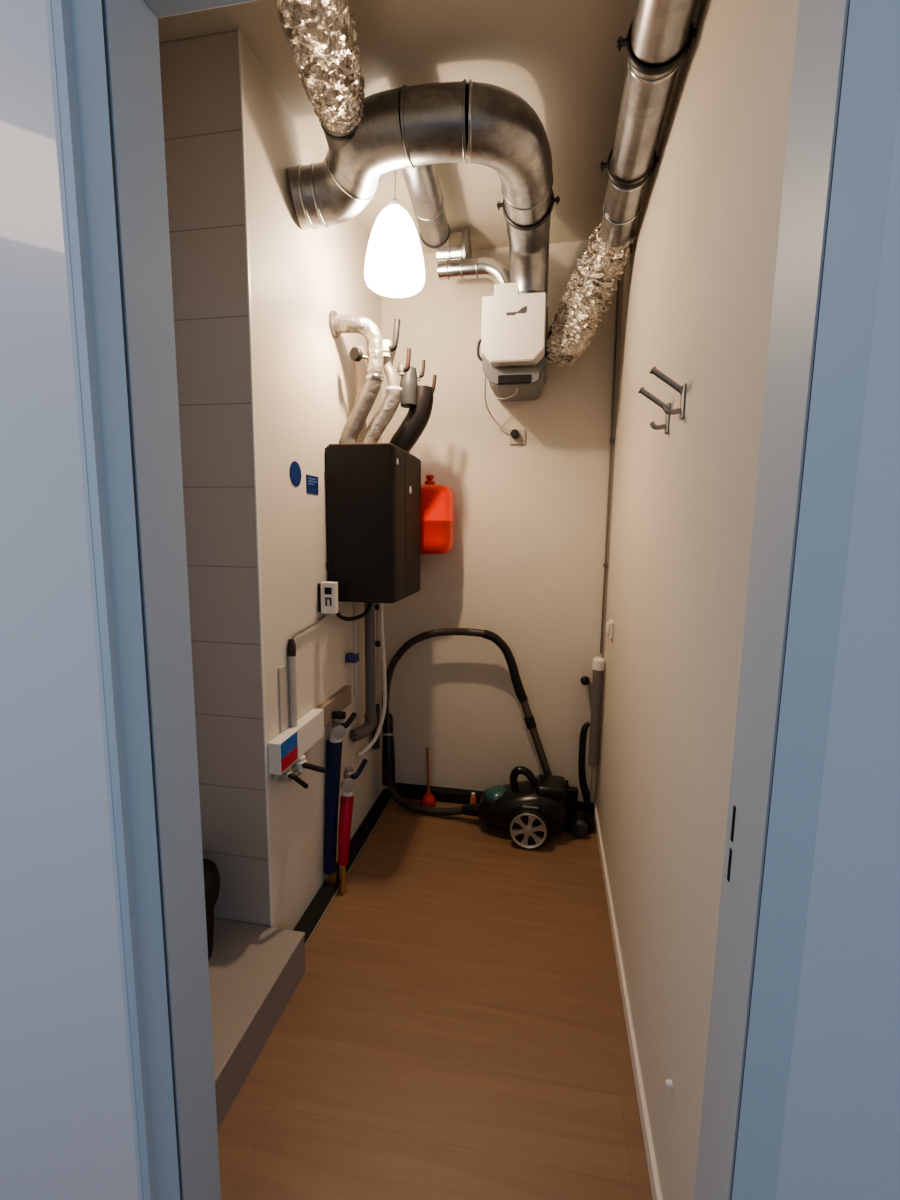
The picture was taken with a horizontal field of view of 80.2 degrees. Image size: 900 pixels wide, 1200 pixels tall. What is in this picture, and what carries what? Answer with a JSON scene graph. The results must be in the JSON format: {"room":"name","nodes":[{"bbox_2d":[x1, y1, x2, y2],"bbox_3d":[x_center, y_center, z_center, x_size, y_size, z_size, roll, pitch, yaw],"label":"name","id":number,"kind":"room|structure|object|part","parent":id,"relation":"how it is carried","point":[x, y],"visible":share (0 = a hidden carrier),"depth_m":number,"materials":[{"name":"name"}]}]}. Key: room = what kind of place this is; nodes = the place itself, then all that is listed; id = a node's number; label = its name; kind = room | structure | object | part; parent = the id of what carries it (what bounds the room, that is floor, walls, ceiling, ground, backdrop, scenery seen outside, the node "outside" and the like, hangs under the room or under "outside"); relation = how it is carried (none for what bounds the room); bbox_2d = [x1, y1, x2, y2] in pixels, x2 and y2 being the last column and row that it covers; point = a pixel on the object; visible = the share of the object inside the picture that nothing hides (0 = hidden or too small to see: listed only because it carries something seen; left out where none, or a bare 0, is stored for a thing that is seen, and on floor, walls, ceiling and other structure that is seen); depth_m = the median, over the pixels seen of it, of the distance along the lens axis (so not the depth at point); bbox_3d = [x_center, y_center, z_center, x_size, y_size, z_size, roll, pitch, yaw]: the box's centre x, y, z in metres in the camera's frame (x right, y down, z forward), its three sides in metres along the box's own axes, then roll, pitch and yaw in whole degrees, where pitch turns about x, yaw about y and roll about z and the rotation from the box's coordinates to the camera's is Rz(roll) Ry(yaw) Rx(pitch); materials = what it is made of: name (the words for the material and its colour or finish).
{"room":"utility room","nodes":[
{"label":"utility room","id":0,"kind":"room"},
{"bbox_2d":[159,29,272,926],"bbox_3d":[-0.738,-0.149,1.603,0.356,2.700,0.012,2,8,10],"label":"wall","id":1,"kind":"structure","parent":0,"point":[200,76],"depth_m":1.55,"materials":[{"name":"tile"}]},
{"bbox_2d":[242,34,383,929],"bbox_3d":[-0.512,-0.223,2.165,0.120,2.700,1.184,2,8,10],"label":"wall","id":2,"kind":"structure","parent":0,"point":[305,382],"depth_m":1.81,"materials":[{"name":"white paint"}]},
{"bbox_2d":[238,28,272,926],"bbox_3d":[-0.562,-0.213,1.560,0.005,2.558,0.012,2,8,10],"label":"trim","id":3,"kind":"structure","parent":2,"relation":"attached to","point":[239,30],"depth_m":1.53,"materials":[{"name":"white plastic"}]},
{"bbox_2d":[278,639,296,732],"bbox_3d":[-0.530,0.280,1.754,0.028,0.298,0.084,2,8,10],"label":"conduit pipe","id":4,"kind":"object","parent":2,"relation":"attached to","point":[291,646],"visible":1,"depth_m":1.76,"materials":[{"name":"grey plastic"}]},
{"bbox_2d":[272,749,309,780],"bbox_3d":[-0.521,0.548,1.817,0.040,0.090,0.279,2,8,10],"label":"valve manifold","id":5,"kind":"object","parent":2,"relation":"attached to","point":[296,772],"visible":0.32,"depth_m":1.77,"materials":[{"name":"silver metal"}]},
{"bbox_2d":[282,767,308,788],"bbox_3d":[-0.500,0.580,1.725,0.082,0.078,0.043,-1,8,-12],"label":"shutoff valve","id":6,"kind":"object","parent":5,"relation":"attached to","point":[288,775],"visible":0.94,"depth_m":1.71,"materials":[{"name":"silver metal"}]},
{"bbox_3d":[-0.488,0.586,1.727,0.067,0.067,0.025,-6,10,-39],"label":"lever","id":7,"kind":"part","parent":6,"relation":"part of","materials":[{"name":"black plastic"}]},
{"bbox_2d":[289,461,300,485],"bbox_3d":[-0.513,-0.419,1.776,0.002,0.082,0.082,2,8,10],"label":"round sign","id":8,"kind":"object","parent":2,"relation":"attached to","point":[295,470],"visible":1,"depth_m":1.77,"materials":[{"name":"blue plastic"}]},
{"bbox_2d":[268,685,350,774],"bbox_3d":[-0.487,0.453,1.975,0.044,0.102,0.644,2,8,10],"label":"box","id":9,"kind":"object","parent":2,"relation":"attached to","point":[286,748],"visible":0.97,"depth_m":1.82,"materials":[{"name":"white plastic"}]},
{"bbox_2d":[295,755,325,772],"bbox_3d":[-0.472,0.567,1.817,0.106,0.074,0.053,-2,8,-21],"label":"shutoff valve","id":10,"kind":"object","parent":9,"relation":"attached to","point":[301,764],"visible":0.96,"depth_m":1.80,"materials":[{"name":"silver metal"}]},
{"bbox_3d":[-0.460,0.573,1.821,0.028,0.060,0.089,8,11,43],"label":"lever","id":11,"kind":"part","parent":10,"relation":"part of","materials":[{"name":"black plastic"}]},
{"bbox_2d":[306,474,318,494],"bbox_3d":[-0.490,-0.411,1.904,0.003,0.063,0.096,2,8,10],"label":"rectangular sign","id":12,"kind":"object","parent":2,"relation":"attached to","point":[311,481],"visible":1,"depth_m":1.90,"materials":[{"name":"blue plastic"}]},
{"bbox_2d":[318,581,337,613],"bbox_3d":[-0.448,-0.013,2.015,0.073,0.117,0.102,2,8,10],"label":"thermostat","id":13,"kind":"object","parent":2,"relation":"attached to","point":[327,591],"visible":1,"depth_m":1.97,"materials":[{"name":"white plastic"}]},
{"bbox_2d":[291,614,326,638],"bbox_3d":[-0.498,0.088,1.908,0.019,0.070,0.291,3,8,13],"label":"cable","id":14,"kind":"object","parent":13,"relation":"attached to","point":[324,615],"visible":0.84,"depth_m":1.89,"materials":[{"name":"grey plastic"}]},
{"bbox_2d":[324,711,345,884],"bbox_3d":[-0.452,0.780,2.120,0.085,0.696,0.112,2,8,10],"label":"supply pipe","id":15,"kind":"object","parent":2,"relation":"attached to","point":[334,743],"visible":0.98,"depth_m":2.10,"materials":[{"name":"blue"}]},
{"bbox_2d":[332,712,356,728],"bbox_3d":[-0.428,0.491,2.150,0.074,0.057,0.107,2,8,10],"label":"shutoff valve","id":16,"kind":"object","parent":15,"relation":"attached to","point":[353,715],"visible":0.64,"depth_m":2.11,"materials":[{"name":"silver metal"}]},
{"bbox_3d":[-0.405,0.485,2.145,0.034,0.037,0.108,4,8,20],"label":"lever","id":17,"kind":"part","parent":16,"relation":"part of","materials":[{"name":"black plastic"}]},
{"bbox_2d":[293,788,390,943],"bbox_3d":[-0.438,1.110,2.329,0.064,0.016,1.184,2,8,10],"label":"baseboard","id":18,"kind":"structure","parent":2,"relation":"attached to","point":[311,916],"depth_m":2.21,"materials":[{"name":"black wood"}]},
{"bbox_2d":[304,797,391,945],"bbox_3d":[-0.409,1.120,2.296,0.005,0.006,1.129,2,8,10],"label":"trim","id":19,"kind":"structure","parent":2,"relation":"attached to","point":[318,922],"depth_m":2.21,"materials":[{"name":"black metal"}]},
{"bbox_2d":[329,310,383,443],"bbox_3d":[-0.362,-0.850,2.088,0.207,0.504,0.113,-1,8,-10],"label":"insulated pipe","id":20,"kind":"object","parent":2,"relation":"attached to","point":[345,323],"visible":0.97,"depth_m":2.05,"materials":[{"name":"grey"}]},
{"bbox_2d":[350,347,367,361],"bbox_3d":[-0.348,-0.940,2.053,0.055,0.048,0.055,5,9,27],"label":"pressure gauge","id":21,"kind":"object","parent":20,"relation":"attached to","point":[356,354],"visible":1,"depth_m":2.03,"materials":[{"name":"black metal"}]},
{"bbox_2d":[325,443,420,602],"bbox_3d":[-0.299,-0.313,2.220,0.270,0.594,0.449,2,8,10],"label":"boiler","id":22,"kind":"object","parent":2,"relation":"attached to","point":[373,490],"visible":0.97,"depth_m":2.02,"materials":[{"name":"black plastic"}]},
{"bbox_2d":[336,603,372,620],"bbox_3d":[-0.384,0.039,2.132,0.030,0.089,0.229,6,9,32],"label":"cable","id":23,"kind":"object","parent":22,"relation":"hanging from","point":[368,608],"visible":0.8,"depth_m":2.15,"materials":[{"name":"black rubber"}]},
{"bbox_2d":[353,602,356,695],"bbox_3d":[-0.406,0.198,2.287,0.013,0.437,0.014,2,8,10],"label":"copper line","id":24,"kind":"object","parent":22,"relation":"attached to","point":[354,603],"visible":0.66,"depth_m":2.28,"materials":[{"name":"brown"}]},
{"bbox_2d":[345,652,358,662],"bbox_3d":[-0.419,0.248,2.294,0.048,0.035,0.045,2,8,10],"label":"clip","id":25,"kind":"object","parent":24,"relation":"attached to","point":[349,657],"visible":0.99,"depth_m":2.27,"materials":[{"name":"blue plastic"}]},
{"bbox_2d":[352,346,366,442],"bbox_3d":[-0.370,-0.827,2.216,0.072,0.419,0.052,2,8,10],"label":"insulated pipe","id":26,"kind":"object","parent":22,"relation":"on","point":[360,369],"visible":0.35,"depth_m":2.18,"materials":[{"name":"beige"}]},
{"bbox_2d":[350,602,376,741],"bbox_3d":[-0.384,0.294,2.378,0.073,0.653,0.158,6,9,34],"label":"drain pipe","id":27,"kind":"object","parent":22,"relation":"attached to","point":[359,733],"visible":0.82,"depth_m":2.39,"materials":[{"name":"grey plastic"}]},
{"bbox_2d":[357,603,386,756],"bbox_3d":[-0.361,0.335,2.481,0.026,0.762,0.200,6,9,34],"label":"hose","id":28,"kind":"object","parent":22,"relation":"hanging from","point":[381,619],"visible":0.92,"depth_m":2.53,"materials":[{"name":"white plastic"}]},
{"bbox_2d":[360,350,402,442],"bbox_3d":[-0.277,-0.801,2.140,0.178,0.393,0.066,2,8,10],"label":"insulated pipe","id":29,"kind":"object","parent":22,"relation":"on","point":[390,403],"visible":0.85,"depth_m":2.12,"materials":[{"name":"grey"}]},
{"bbox_2d":[383,318,399,357],"bbox_3d":[-0.232,-1.016,2.081,0.086,0.132,0.052,2,8,10],"label":"shutoff valve","id":30,"kind":"object","parent":29,"relation":"attached to","point":[388,348],"visible":0.89,"depth_m":2.06,"materials":[{"name":"white plastic"}]},
{"bbox_3d":[-0.215,-1.022,2.064,0.048,0.115,0.024,4,8,23],"label":"lever","id":31,"kind":"part","parent":30,"relation":"part of","materials":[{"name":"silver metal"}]},
{"bbox_2d":[389,366,433,452],"bbox_3d":[-0.168,-0.784,2.229,0.194,0.340,0.126,2,8,10],"label":"insulated pipe","id":32,"kind":"object","parent":22,"relation":"on","point":[415,397],"visible":0.88,"depth_m":2.20,"materials":[{"name":"black"}]},
{"bbox_2d":[397,348,410,375],"bbox_3d":[-0.185,-0.962,2.162,0.061,0.097,0.039,2,8,10],"label":"shutoff valve","id":33,"kind":"object","parent":32,"relation":"attached to","point":[401,368],"visible":1,"depth_m":2.15,"materials":[{"name":"silver metal"}]},
{"bbox_3d":[-0.172,-0.966,2.150,0.033,0.085,0.017,5,9,27],"label":"lever","id":34,"kind":"part","parent":33,"relation":"part of","materials":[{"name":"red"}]},
{"bbox_2d":[417,360,425,380],"bbox_3d":[-0.123,-0.946,2.204,0.050,0.078,0.031,2,8,10],"label":"shutoff valve","id":35,"kind":"object","parent":32,"relation":"attached to","point":[419,376],"visible":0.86,"depth_m":2.19,"materials":[{"name":"silver metal"}]},
{"bbox_3d":[-0.113,-0.950,2.195,0.028,0.068,0.014,5,9,27],"label":"lever","id":36,"kind":"part","parent":35,"relation":"part of","materials":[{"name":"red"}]},
{"bbox_2d":[432,375,436,393],"bbox_3d":[-0.083,-0.900,2.254,0.058,0.088,0.035,2,8,10],"label":"shutoff valve","id":37,"kind":"object","parent":32,"relation":"attached to","point":[434,376],"visible":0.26,"depth_m":2.23,"materials":[{"name":"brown metal"}]},
{"bbox_2d":[372,704,379,748],"bbox_3d":[-0.366,0.624,2.634,0.040,0.220,0.040,2,8,10],"label":"purple sleeve","id":38,"kind":"object","parent":2,"relation":"attached to","point":[376,745],"visible":0.56,"depth_m":2.62,"materials":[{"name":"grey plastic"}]},
{"bbox_2d":[376,603,379,695],"bbox_3d":[-0.349,0.136,2.587,0.015,0.680,0.016,2,8,10],"label":"pipe","id":39,"kind":"object","parent":2,"relation":"attached to","point":[377,611],"visible":0.66,"depth_m":2.60,"materials":[{"name":"grey"}]},
{"bbox_2d":[375,641,380,646],"bbox_3d":[-0.350,0.211,2.597,0.032,0.028,0.032,2,8,10],"label":"pipe fitting","id":40,"kind":"object","parent":39,"relation":"attached to","point":[377,643],"visible":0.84,"depth_m":2.58,"materials":[{"name":"black plastic"}]},
{"bbox_2d":[158,0,635,253],"bbox_3d":[-0.095,-1.547,1.626,1.720,0.080,1.978,2,8,10],"label":"ceiling","id":41,"kind":"structure","parent":0,"point":[563,58],"depth_m":1.49,"materials":[{"name":"beige paint"}]},
{"bbox_2d":[364,170,424,297],"bbox_3d":[-0.192,-1.318,1.856,0.213,0.438,0.213,2,8,10],"label":"pendant lamp","id":42,"kind":"object","parent":41,"relation":"hanging from","point":[394,267],"visible":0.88,"depth_m":1.80,"materials":[{"name":"white glass"}]},
{"bbox_3d":[-0.189,-1.453,1.837,0.008,0.145,0.006,2,8,10],"label":"cord","id":43,"kind":"part","parent":42,"relation":"part of","materials":[{"name":"white plastic"}]},
{"bbox_2d":[497,190,559,230],"bbox_3d":[0.273,-1.416,1.864,0.218,0.234,0.020,2,8,10],"label":"clamp","id":44,"kind":"object","parent":41,"relation":"hanging from","point":[499,205],"visible":0.66,"depth_m":1.87,"materials":[{"name":"grey metal"}]},
{"bbox_2d":[288,79,552,303],"bbox_3d":[0.061,-1.319,1.759,1.079,0.294,0.636,-4,9,-32],"label":"ventilation duct","id":45,"kind":"object","parent":44,"relation":"hanging from","point":[492,126],"visible":0.95,"depth_m":1.53,"materials":[{"name":"metal"}]},
{"bbox_2d":[275,0,364,132],"bbox_3d":[-0.311,-1.347,1.194,0.178,0.182,0.614,1,8,2],"label":"duct","id":46,"kind":"object","parent":45,"relation":"attached to","point":[321,37],"visible":1,"depth_m":1.27,"materials":[{"name":"silver metal"}]},
{"bbox_2d":[320,122,357,151],"bbox_3d":[-0.302,-1.363,1.539,0.133,0.147,0.132,1,8,1],"label":"branch","id":47,"kind":"object","parent":45,"relation":"attached to","point":[336,141],"visible":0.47,"depth_m":1.51,"materials":[{"name":"grey metal"}]},
{"bbox_2d":[401,164,449,248],"bbox_3d":[-0.094,-1.442,1.867,0.122,0.146,0.547,2,8,7],"label":"ventilation duct","id":48,"kind":"object","parent":45,"relation":"attached to","point":[422,181],"visible":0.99,"depth_m":1.89,"materials":[{"name":"metal"}]},
{"bbox_2d":[436,227,471,264],"bbox_3d":[0.019,-1.504,2.320,0.129,0.184,0.184,2,8,10],"label":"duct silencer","id":49,"kind":"object","parent":48,"relation":"attached to","point":[458,244],"visible":0.56,"depth_m":2.25,"materials":[{"name":"silver metal"}]},
{"bbox_2d":[600,148,658,189],"bbox_3d":[0.553,-1.378,1.621,0.185,0.238,0.020,2,8,10],"label":"clamp","id":50,"kind":"object","parent":41,"relation":"hanging from","point":[655,158],"visible":0.59,"depth_m":1.63,"materials":[{"name":"grey metal"}]},
{"bbox_2d":[617,21,696,75],"bbox_3d":[0.476,-1.323,1.207,0.185,0.238,0.020,2,8,10],"label":"clamp","id":51,"kind":"object","parent":41,"relation":"hanging from","point":[621,42],"visible":0.62,"depth_m":1.22,"materials":[{"name":"grey metal"}]},
{"bbox_2d":[601,0,698,245],"bbox_3d":[0.493,-1.290,1.311,0.129,0.129,1.430,2,8,10],"label":"ventilation duct","id":52,"kind":"object","parent":51,"relation":"hanging from","point":[660,31],"visible":0.8,"depth_m":1.34,"materials":[{"name":"metal"}]},
{"bbox_2d":[544,220,635,366],"bbox_3d":[0.573,-1.225,2.168,0.242,0.500,0.381,-6,10,-42],"label":"duct","id":53,"kind":"object","parent":52,"relation":"attached to","point":[587,293],"visible":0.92,"depth_m":2.14,"materials":[{"name":"silver metal"}]},
{"bbox_2d":[218,798,652,1199],"bbox_3d":[-0.209,1.358,0.804,3.800,0.060,4.338,2,8,10],"label":"floor","id":54,"kind":"structure","parent":0,"point":[453,1027],"depth_m":1.50,"materials":[{"name":"brown wood"}]},
{"bbox_2d":[208,918,304,1130],"bbox_3d":[-0.695,1.165,1.435,0.355,0.142,0.638,2,8,10],"label":"raised step","id":55,"kind":"structure","parent":54,"relation":"on","point":[255,971],"depth_m":1.51,"materials":[{"name":"beige tile"}]},
{"bbox_2d":[203,858,219,959],"bbox_3d":[-0.760,0.914,1.577,0.156,0.316,0.156,2,8,10],"label":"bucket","id":56,"kind":"object","parent":55,"relation":"on","point":[211,873],"visible":0.12,"depth_m":1.56,"materials":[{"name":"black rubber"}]},
{"bbox_3d":[-0.521,1.105,1.394,0.002,0.010,0.638,2,8,10],"label":"edge trim","id":57,"kind":"part","parent":55,"relation":"part of","materials":[{"name":"silver metal"}]},
{"bbox_2d":[338,778,354,894],"bbox_3d":[-0.412,0.924,2.116,0.065,0.441,0.130,2,8,10],"label":"supply pipe","id":58,"kind":"object","parent":54,"relation":"on","point":[348,784],"visible":1,"depth_m":2.09,"materials":[{"name":"red"}]},
{"bbox_2d":[343,759,366,778],"bbox_3d":[-0.386,0.693,2.175,0.077,0.068,0.096,2,8,10],"label":"shutoff valve","id":59,"kind":"object","parent":58,"relation":"attached to","point":[348,773],"visible":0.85,"depth_m":2.14,"materials":[{"name":"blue metal"}]},
{"bbox_2d":[421,747,435,806],"bbox_3d":[-0.109,0.912,2.748,0.080,0.306,0.080,2,8,10],"label":"plunger","id":60,"kind":"object","parent":54,"relation":"on","point":[428,799],"visible":0.94,"depth_m":2.74,"materials":[{"name":"red rubber"}]},
{"bbox_3d":[-0.114,0.876,2.750,0.015,0.236,0.032,-4,9,-30],"label":"handle","id":61,"kind":"part","parent":60,"relation":"part of","materials":[{"name":"brown wood"}]},
{"bbox_2d":[421,792,435,806],"bbox_3d":[-0.111,1.027,2.763,0.080,0.072,0.080,2,8,10],"label":"cup","id":62,"kind":"object","parent":60,"relation":"on","point":[428,799],"depth_m":2.74,"materials":[{"name":"red rubber"}]},
{"bbox_2d":[470,792,476,803],"bbox_3d":[0.120,1.028,2.746,0.036,0.080,0.036,2,8,10],"label":"bottle","id":63,"kind":"object","parent":54,"relation":"on","point":[473,800],"visible":0.66,"depth_m":2.73,"materials":[{"name":"orange plastic"}]},
{"bbox_2d":[381,628,593,848],"bbox_3d":[0.154,0.625,2.520,1.079,0.941,0.342,2,8,10],"label":"vacuum cleaner","id":64,"kind":"object","parent":54,"relation":"on","point":[532,809],"visible":1,"depth_m":2.52,"materials":[{"name":"black plastic"}]},
{"bbox_3d":[0.353,0.843,2.509,0.145,0.124,0.038,2,8,10],"label":"carry handle","id":65,"kind":"part","parent":64,"relation":"part of","materials":[{"name":"black plastic"}]},
{"bbox_2d":[536,774,566,799],"bbox_3d":[0.472,0.872,2.495,0.140,0.057,0.150,2,8,10],"label":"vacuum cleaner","id":66,"kind":"object","parent":64,"relation":"attached to","point":[548,787],"depth_m":2.44,"materials":[{"name":"black plastic"}]},
{"bbox_2d":[565,778,577,807],"bbox_3d":[0.578,0.954,2.648,0.110,0.145,0.039,2,8,10],"label":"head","id":67,"kind":"object","parent":64,"relation":"attached to","point":[571,800],"visible":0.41,"depth_m":2.63},
{"bbox_2d":[45,0,899,1199],"bbox_3d":[-0.163,-0.030,0.776,3.800,2.700,0.139,2,8,10],"label":"wall","id":68,"kind":"structure","parent":0,"point":[841,1133],"depth_m":0.64,"materials":[{"name":"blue paint"}]},
{"bbox_2d":[0,0,138,1199],"bbox_3d":[-0.929,0.227,0.772,0.860,2.157,0.040,0,8,-8],"label":"door","id":69,"kind":"structure","parent":68,"relation":"in","point":[67,1132],"depth_m":0.79,"materials":[{"name":"white paint"}]},
{"bbox_2d":[51,0,220,1199],"bbox_3d":[-0.479,0.201,0.867,0.045,2.210,0.140,2,8,10],"label":"trim","id":70,"kind":"structure","parent":68,"relation":"attached to","point":[107,53],"depth_m":0.81,"materials":[{"name":"blue paint"}]},
{"bbox_2d":[144,0,257,17],"bbox_3d":[-0.014,-0.854,0.635,0.876,0.045,0.150,2,8,10],"label":"trim","id":71,"kind":"structure","parent":68,"relation":"attached to","point":[160,8],"depth_m":0.77,"materials":[{"name":"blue paint"}]},
{"bbox_2d":[381,241,623,803],"bbox_3d":[0.214,-0.283,2.680,1.360,2.700,0.100,2,8,10],"label":"wall","id":72,"kind":"structure","parent":0,"point":[524,566],"depth_m":2.61,"materials":[{"name":"white paint"}]},
{"bbox_2d":[421,475,454,553],"bbox_3d":[-0.127,-0.404,2.550,0.296,0.366,0.214,2,8,10],"label":"vessel","id":73,"kind":"object","parent":72,"relation":"attached to","point":[437,501],"visible":0.62,"depth_m":2.45,"materials":[{"name":"red plastic"}]},
{"bbox_2d":[394,783,593,816],"bbox_3d":[0.210,1.036,2.777,1.044,0.058,0.055,2,8,10],"label":"baseboard","id":74,"kind":"structure","parent":72,"relation":"attached to","point":[413,791],"depth_m":2.80,"materials":[{"name":"black"}]},
{"bbox_2d":[477,283,547,400],"bbox_3d":[0.271,-1.105,2.323,0.298,0.390,0.358,2,8,10],"label":"ventilation unit","id":75,"kind":"object","parent":72,"relation":"attached to","point":[514,333],"visible":0.98,"depth_m":2.16,"materials":[{"name":"white plastic"}]},
{"bbox_2d":[438,257,509,283],"bbox_3d":[0.116,-1.353,2.240,0.330,0.155,0.079,2,8,10],"label":"duct","id":76,"kind":"object","parent":75,"relation":"attached to","point":[478,267],"visible":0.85,"depth_m":2.21,"materials":[{"name":"silver metal"}]},
{"bbox_3d":[0.132,-1.079,2.304,0.033,0.104,0.011,2,8,10],"label":"handle","id":77,"kind":"part","parent":75,"relation":"part of","materials":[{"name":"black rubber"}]},
{"bbox_2d":[484,377,510,431],"bbox_3d":[0.202,-0.880,2.439,0.074,0.209,0.222,8,11,43],"label":"power cord","id":78,"kind":"object","parent":75,"relation":"hanging from","point":[484,377],"visible":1,"depth_m":2.43,"materials":[{"name":"grey plastic"}]},
{"bbox_2d":[487,378,516,398],"bbox_3d":[0.227,-0.915,2.304,0.138,0.088,0.035,3,8,19],"label":"cable","id":79,"kind":"object","parent":75,"relation":"hanging from","point":[487,378],"visible":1,"depth_m":2.32,"materials":[{"name":"white plastic"}]},
{"bbox_2d":[498,374,530,383],"bbox_3d":[0.267,-0.918,2.222,0.135,0.034,0.012,2,8,10],"label":"display","id":80,"kind":"object","parent":75,"relation":"attached to","point":[502,378],"depth_m":2.22,"materials":[{"name":"black plastic"}]},
{"bbox_2d":[506,306,526,315],"bbox_3d":[0.266,-1.156,2.136,0.081,0.032,0.004,2,8,10],"label":"print","id":81,"kind":"object","parent":75,"relation":"attached to","point":[510,310],"depth_m":2.14,"materials":[{"name":"grey paint"}]},
{"bbox_2d":[509,429,525,444],"bbox_3d":[0.317,-0.771,2.516,0.076,0.068,0.056,2,8,10],"label":"wall socket","id":82,"kind":"object","parent":72,"relation":"attached to","point":[517,437],"visible":0.97,"depth_m":2.53,"materials":[{"name":"grey plastic"}]},
{"bbox_2d":[580,676,591,710],"bbox_3d":[0.672,0.450,2.597,0.079,0.163,0.084,2,8,10],"label":"water tap","id":83,"kind":"object","parent":72,"relation":"attached to","point":[585,680],"visible":0.88,"depth_m":2.58,"materials":[{"name":"silver metal"}]},
{"bbox_3d":[0.654,0.390,2.589,0.042,0.042,0.032,2,8,10],"label":"knob","id":84,"kind":"part","parent":83,"relation":"part of","materials":[{"name":"black plastic"}]},
{"bbox_3d":[0.667,0.472,2.578,0.014,0.124,0.049,-5,9,-35],"label":"spout","id":85,"kind":"part","parent":83,"relation":"part of","materials":[{"name":"silver metal"}]},
{"bbox_2d":[600,280,618,653],"bbox_3d":[0.743,-0.667,2.470,0.023,1.870,0.018,2,8,10],"label":"cable","id":86,"kind":"object","parent":72,"relation":"attached to","point":[611,440],"visible":0.93,"depth_m":2.47,"materials":[{"name":"grey plastic"}]},
{"bbox_2d":[596,0,798,1199],"bbox_3d":[0.648,-0.135,1.625,0.120,2.700,1.837,2,8,10],"label":"wall","id":87,"kind":"structure","parent":0,"point":[699,275],"depth_m":1.09,"materials":[{"name":"white paint"}]},
{"bbox_2d":[588,657,604,793],"bbox_3d":[0.697,0.602,2.559,0.060,0.669,0.066,2,8,10],"label":"standpipe","id":88,"kind":"object","parent":87,"relation":"attached to","point":[598,663],"visible":1,"depth_m":2.53,"materials":[{"name":"grey plastic"}]},
{"bbox_2d":[578,722,590,809],"bbox_3d":[0.663,0.808,2.614,0.073,0.449,0.042,0,8,-5],"label":"hose","id":89,"kind":"object","parent":88,"relation":"hanging from","point":[585,791],"visible":1,"depth_m":2.60,"materials":[{"name":"black rubber"}]},
{"bbox_2d":[606,619,613,639],"bbox_3d":[0.685,0.126,2.290,0.026,0.075,0.080,2,8,10],"label":"socket","id":90,"kind":"object","parent":87,"relation":"attached to","point":[610,624],"visible":1,"depth_m":2.26,"materials":[{"name":"white paint"}]},
{"bbox_3d":[0.677,0.121,2.291,0.010,0.045,0.050,2,8,10],"label":"lid","id":91,"kind":"part","parent":90,"relation":"part of","materials":[{"name":"white plastic"}]},
{"bbox_2d":[594,803,662,1199],"bbox_3d":[0.569,1.173,1.825,0.012,0.052,1.816,2,8,10],"label":"baseboard","id":92,"kind":"structure","parent":87,"relation":"attached to","point":[643,1110],"depth_m":1.46,"materials":[{"name":"beige wood"}]},
{"bbox_2d":[638,387,670,434],"bbox_3d":[0.508,-0.474,1.336,0.078,0.117,0.024,2,8,10],"label":"coat hook","id":93,"kind":"object","parent":87,"relation":"attached to","point":[642,390],"visible":0.84,"depth_m":1.33,"materials":[{"name":"grey metal"}]},
{"bbox_3d":[0.511,-0.498,1.333,0.073,0.059,0.013,3,8,14],"label":"arm","id":94,"kind":"part","parent":93,"relation":"part of","materials":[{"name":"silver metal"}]},
{"bbox_3d":[0.522,-0.437,1.339,0.042,0.022,0.012,3,8,15],"label":"arm","id":95,"kind":"part","parent":93,"relation":"part of","materials":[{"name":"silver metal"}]},
{"bbox_3d":[0.542,-0.452,1.331,0.007,0.075,0.022,2,8,10],"label":"plate","id":96,"kind":"part","parent":93,"relation":"part of","materials":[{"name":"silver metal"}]},
{"bbox_2d":[649,366,685,419],"bbox_3d":[0.480,-0.459,1.184,0.078,0.117,0.024,2,8,10],"label":"coat hook","id":97,"kind":"object","parent":87,"relation":"attached to","point":[681,389],"visible":1,"depth_m":1.18,"materials":[{"name":"grey metal"}]},
{"bbox_3d":[0.483,-0.483,1.181,0.073,0.059,0.013,3,8,14],"label":"arm","id":98,"kind":"part","parent":97,"relation":"part of","materials":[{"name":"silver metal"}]},
{"bbox_3d":[0.493,-0.422,1.187,0.042,0.022,0.012,3,8,15],"label":"arm","id":99,"kind":"part","parent":97,"relation":"part of","materials":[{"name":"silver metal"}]},
{"bbox_3d":[0.514,-0.437,1.180,0.007,0.075,0.022,2,8,10],"label":"plate","id":100,"kind":"part","parent":97,"relation":"part of","materials":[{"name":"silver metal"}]},
{"bbox_2d":[665,1079,672,1088],"bbox_3d":[0.440,0.972,1.073,0.012,0.014,0.014,2,8,10],"label":"door stop","id":101,"kind":"object","parent":87,"relation":"attached to","point":[668,1082],"visible":1,"depth_m":1.07,"materials":[{"name":"white plastic"}]},
{"bbox_2d":[694,0,899,1199],"bbox_3d":[0.427,0.233,0.711,0.046,2.210,0.159,2,8,10],"label":"trim","id":102,"kind":"structure","parent":87,"relation":"attached to","point":[846,77],"depth_m":0.64,"materials":[{"name":"blue paint"}]}
]}

